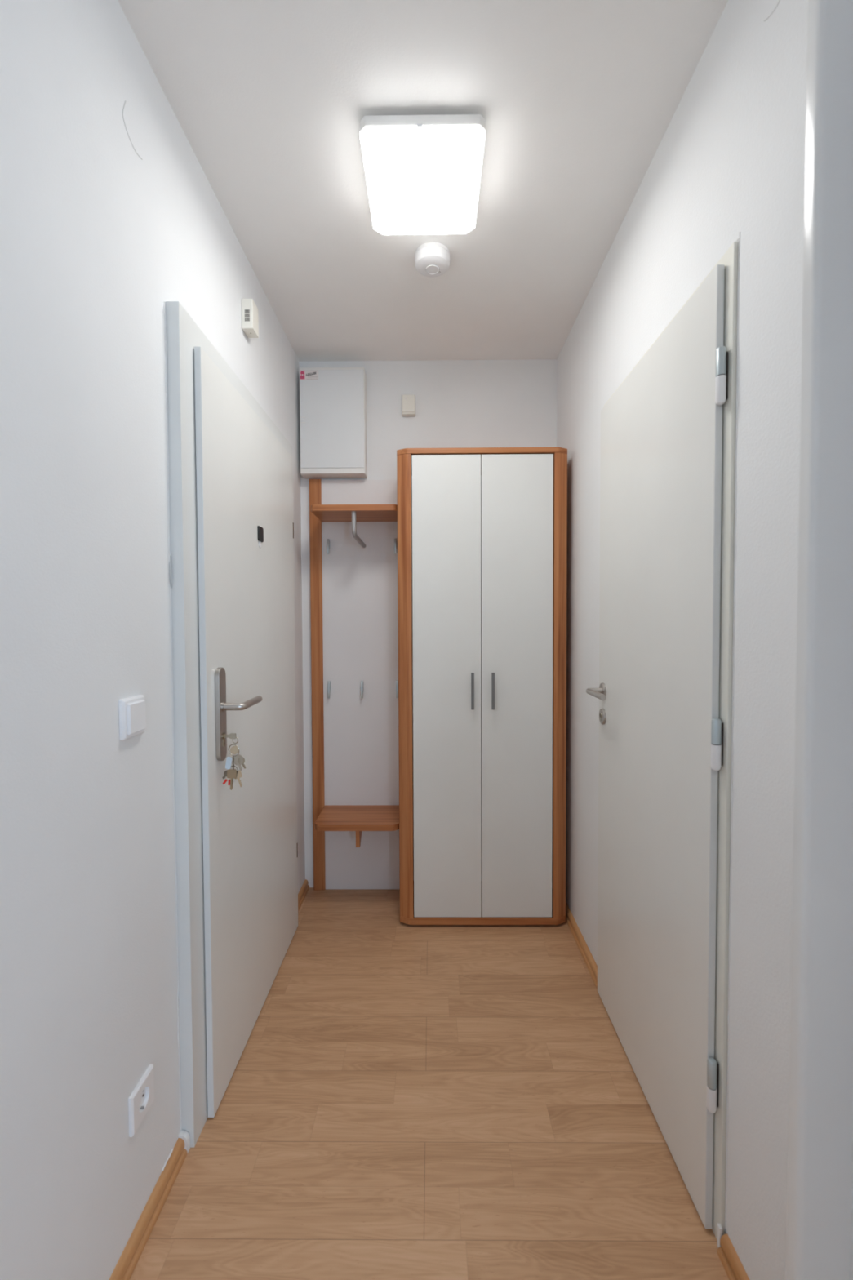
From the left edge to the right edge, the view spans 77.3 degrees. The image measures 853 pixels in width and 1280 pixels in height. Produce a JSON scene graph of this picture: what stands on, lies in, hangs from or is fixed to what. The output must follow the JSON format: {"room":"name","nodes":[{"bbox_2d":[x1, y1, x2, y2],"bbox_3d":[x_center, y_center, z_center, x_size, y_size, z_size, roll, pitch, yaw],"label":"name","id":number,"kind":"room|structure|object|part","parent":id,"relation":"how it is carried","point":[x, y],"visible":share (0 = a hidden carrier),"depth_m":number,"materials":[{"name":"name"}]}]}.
{"room":"apartment entrance hallway","nodes":[
{"label":"apartment entrance hallway","id":0,"kind":"room"},
{"bbox_2d":[0,0,305,1279],"bbox_3d":[-0.690,0.036,-0.293,0.121,2.568,5.800,0,2,0],"label":"wall","id":1,"kind":"structure","parent":0,"point":[109,214],"depth_m":0.98,"materials":[{"name":"white paint"}]},
{"bbox_2d":[119,694,146,740],"bbox_3d":[-0.610,0.161,1.114,0.016,0.083,0.082,0,2,0],"label":"light switch","id":2,"kind":"object","parent":1,"relation":"attached to","point":[132,717],"visible":1,"depth_m":1.09,"materials":[{"name":"white plastic"}]},
{"bbox_2d":[128,1063,154,1137],"bbox_3d":[-0.610,0.985,1.143,0.009,0.082,0.086,0,2,0],"label":"wall socket","id":3,"kind":"object","parent":1,"relation":"attached to","point":[142,1097],"visible":1,"depth_m":1.14,"materials":[{"name":"white plastic"}]},
{"bbox_2d":[108,1129,190,1279],"bbox_3d":[-0.620,1.316,-0.911,0.023,0.047,4.486,0,2,0],"label":"baseboard","id":4,"kind":"structure","parent":1,"relation":"attached to","point":[124,1268],"depth_m":1.17,"materials":[{"name":"brown wood"}]},
{"bbox_2d":[163,301,297,1147],"bbox_3d":[-0.600,0.215,1.817,0.224,2.075,1.055,0,2,0],"label":"door","id":5,"kind":"structure","parent":1,"relation":"in","point":[230,468],"depth_m":1.49,"materials":[{"name":"white wood"}]},
{"bbox_3d":[-0.559,0.201,1.449,0.012,0.254,0.047,0,2,0],"label":"handle plate","id":6,"kind":"part","parent":5,"relation":"part of","materials":[{"name":"silver metal"}]},
{"bbox_2d":[222,733,245,790],"bbox_3d":[-0.525,0.331,1.454,0.061,0.155,0.022,-1,2,-18],"label":"bunch","id":7,"kind":"object","parent":5,"relation":"hanging from","point":[232,774],"visible":1,"depth_m":1.45,"materials":[{"name":"silver metal"}]},
{"bbox_3d":[-0.522,0.179,1.519,0.064,0.025,0.168,0,2,0],"label":"lever","id":8,"kind":"part","parent":5,"relation":"part of","materials":[{"name":"silver metal"}]},
{"bbox_2d":[241,298,258,337],"bbox_3d":[-0.598,-1.090,1.808,0.038,0.099,0.063,0,2,0],"label":"door chime","id":9,"kind":"object","parent":1,"relation":"attached to","point":[250,320],"visible":1,"depth_m":1.78,"materials":[{"name":"beige plastic"}]},
{"bbox_2d":[297,879,309,911],"bbox_3d":[-0.592,1.211,2.512,0.021,0.041,0.265,0,2,0],"label":"baseboard","id":10,"kind":"structure","parent":1,"relation":"attached to","point":[304,888],"depth_m":2.54,"materials":[{"name":"brown wood"}]},
{"bbox_2d":[117,0,728,361],"bbox_3d":[0.828,-1.304,-0.348,3.168,0.100,6.040,0,2,0],"label":"ceiling","id":11,"kind":"structure","parent":0,"point":[577,100],"depth_m":1.37,"materials":[{"name":"white paint"}]},
{"bbox_2d":[360,114,485,235],"bbox_3d":[-0.009,-1.272,1.473,0.312,0.070,0.344,0,2,0],"label":"ceiling lamp","id":12,"kind":"object","parent":11,"relation":"attached to","point":[423,173],"visible":1,"depth_m":1.40,"materials":[{"name":"white plastic"}]},
{"bbox_2d":[414,241,449,277],"bbox_3d":[0.020,-1.291,1.822,0.121,0.054,0.121,0,2,0],"label":"smoke detector","id":13,"kind":"object","parent":11,"relation":"attached to","point":[432,259],"visible":1,"depth_m":1.79,"materials":[{"name":"white plastic"}]},
{"bbox_2d":[299,359,556,887],"bbox_3d":[0.012,-0.060,2.659,1.477,2.568,0.120,0,2,0],"label":"wall","id":14,"kind":"structure","parent":0,"point":[460,403],"depth_m":2.57,"materials":[{"name":"white paint"}]},
{"bbox_2d":[299,367,367,478],"bbox_3d":[-0.441,-1.026,2.530,0.306,0.494,0.085,0,2,0],"label":"box","id":15,"kind":"object","parent":14,"relation":"attached to","point":[333,400],"visible":1,"depth_m":2.49,"materials":[{"name":"metal"}]},
{"bbox_3d":[-0.441,-0.791,2.500,0.300,0.024,0.006,0,2,0],"label":"rail","id":16,"kind":"part","parent":15,"relation":"part of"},
{"bbox_2d":[401,395,415,416],"bbox_3d":[-0.085,-1.121,2.550,0.064,0.092,0.035,0,2,0],"label":"junction box","id":17,"kind":"object","parent":14,"relation":"attached to","point":[408,402],"visible":1,"depth_m":2.53,"materials":[{"name":"beige plastic"}]},
{"bbox_2d":[129,887,728,1279],"bbox_3d":[0.840,1.363,-0.264,3.168,0.100,6.040,0,2,0],"label":"floor","id":18,"kind":"structure","parent":0,"point":[401,1100],"depth_m":1.36,"materials":[{"name":"brown wood"}]},
{"bbox_2d":[309,479,399,889],"bbox_3d":[-0.341,0.231,2.471,0.439,1.999,0.279,0,2,0],"label":"coat rack","id":19,"kind":"object","parent":18,"relation":"on","point":[353,523],"visible":0.99,"depth_m":2.59,"materials":[{"name":"brown wood"}]},
{"bbox_2d":[311,504,397,522],"bbox_3d":[-0.314,-0.577,2.436,0.378,0.026,0.260,0,2,0],"label":"shelf","id":20,"kind":"object","parent":19,"relation":"attached to","point":[324,513],"depth_m":2.36,"materials":[{"name":"brown wood"}]},
{"bbox_3d":[-0.309,0.826,2.481,0.380,0.027,0.258,0,2,0],"label":"seat","id":21,"kind":"part","parent":19,"relation":"part of","materials":[{"name":"brown wood"}]},
{"bbox_3d":[-0.308,-0.499,2.428,0.020,0.131,0.214,0,2,6],"label":"hanging rail","id":22,"kind":"part","parent":19,"relation":"part of","materials":[{"name":"silver metal"}]},
{"bbox_2d":[396,447,567,924],"bbox_3d":[0.240,0.211,2.414,0.721,2.038,0.367,0,2,0],"label":"wardrobe","id":23,"kind":"object","parent":18,"relation":"on","point":[482,531],"visible":1,"depth_m":2.26,"materials":[{"name":"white wood"}]},
{"bbox_3d":[-0.090,0.203,2.430,0.060,1.976,0.340,0,2,0],"label":"panel","id":24,"kind":"part","parent":23,"relation":"part of","materials":[{"name":"brown wood"}]},
{"bbox_3d":[0.087,0.208,2.271,0.290,1.969,0.018,0,2,0],"label":"door","id":25,"kind":"part","parent":23,"relation":"part of","materials":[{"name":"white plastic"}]},
{"bbox_3d":[0.241,0.196,2.595,0.674,1.976,0.006,0,2,0],"label":"panel","id":26,"kind":"part","parent":23,"relation":"part of","materials":[{"name":"white laminate"}]},
{"bbox_3d":[0.194,0.214,2.245,0.012,0.156,0.028,0,2,0],"label":"handle","id":27,"kind":"part","parent":23,"relation":"part of","materials":[{"name":"silver metal"}]},
{"bbox_3d":[0.280,0.214,2.244,0.012,0.156,0.028,0,2,0],"label":"handle","id":28,"kind":"part","parent":23,"relation":"part of","materials":[{"name":"silver metal"}]},
{"bbox_3d":[0.385,0.207,2.269,0.300,1.969,0.018,0,2,0],"label":"door","id":29,"kind":"part","parent":23,"relation":"part of","materials":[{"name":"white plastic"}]},
{"bbox_3d":[0.571,0.200,2.425,0.060,1.976,0.340,0,2,0],"label":"panel","id":30,"kind":"part","parent":23,"relation":"part of","materials":[{"name":"brown wood"}]},
{"bbox_2d":[556,0,808,1279],"bbox_3d":[0.682,-0.031,1.647,0.121,2.568,1.895,0,2,0],"label":"wall","id":31,"kind":"structure","parent":0,"point":[730,160],"depth_m":1.03,"materials":[{"name":"white paint"}]},
{"bbox_2d":[565,901,597,988],"bbox_3d":[0.622,1.213,2.270,0.021,0.041,0.728,0,2,0],"label":"baseboard","id":32,"kind":"structure","parent":31,"relation":"attached to","point":[589,961],"depth_m":2.12,"materials":[{"name":"brown wood"}]},
{"bbox_2d":[586,231,740,1247],"bbox_3d":[0.627,0.223,1.474,0.189,2.070,0.798,0,2,0],"label":"door","id":33,"kind":"structure","parent":31,"relation":"in","point":[668,478],"depth_m":1.27,"materials":[{"name":"white wood"}]},
{"bbox_3d":[0.563,0.174,1.727,0.057,0.020,0.161,0,2,0],"label":"lever","id":34,"kind":"part","parent":33,"relation":"part of","materials":[{"name":"silver metal"}]},
{"bbox_3d":[0.607,0.935,1.125,0.014,0.092,0.012,0,2,0],"label":"hinge arm","id":35,"kind":"part","parent":33,"relation":"part of"},
{"bbox_3d":[0.604,0.214,1.102,0.014,0.088,0.012,0,2,0],"label":"hinge arm","id":36,"kind":"part","parent":33,"relation":"part of"},
{"bbox_3d":[0.601,-0.532,1.078,0.014,0.094,0.012,0,2,0],"label":"hinge arm","id":37,"kind":"part","parent":33,"relation":"part of"},
{"bbox_2d":[717,1234,749,1279],"bbox_3d":[0.611,1.256,0.928,0.021,0.041,0.353,0,2,0],"label":"baseboard","id":38,"kind":"structure","parent":31,"relation":"attached to","point":[730,1260],"depth_m":1.07,"materials":[{"name":"brown wood"}]},
{"bbox_2d":[849,1142,852,1279],"bbox_3d":[0.679,0.017,0.122,0.244,2.568,1.155,0,2,0],"label":"wall","id":39,"kind":"structure","parent":0,"point":[851,1220],"depth_m":0.71,"materials":[{"name":"white paint"}]},
{"bbox_2d":[786,0,852,1279],"bbox_3d":[0.555,-0.001,0.699,0.122,2.568,0.026,0,2,0],"label":"door frame","id":40,"kind":"structure","parent":39,"relation":"attached to","point":[820,1150],"depth_m":0.69,"materials":[{"name":"grey metal"}]}
]}

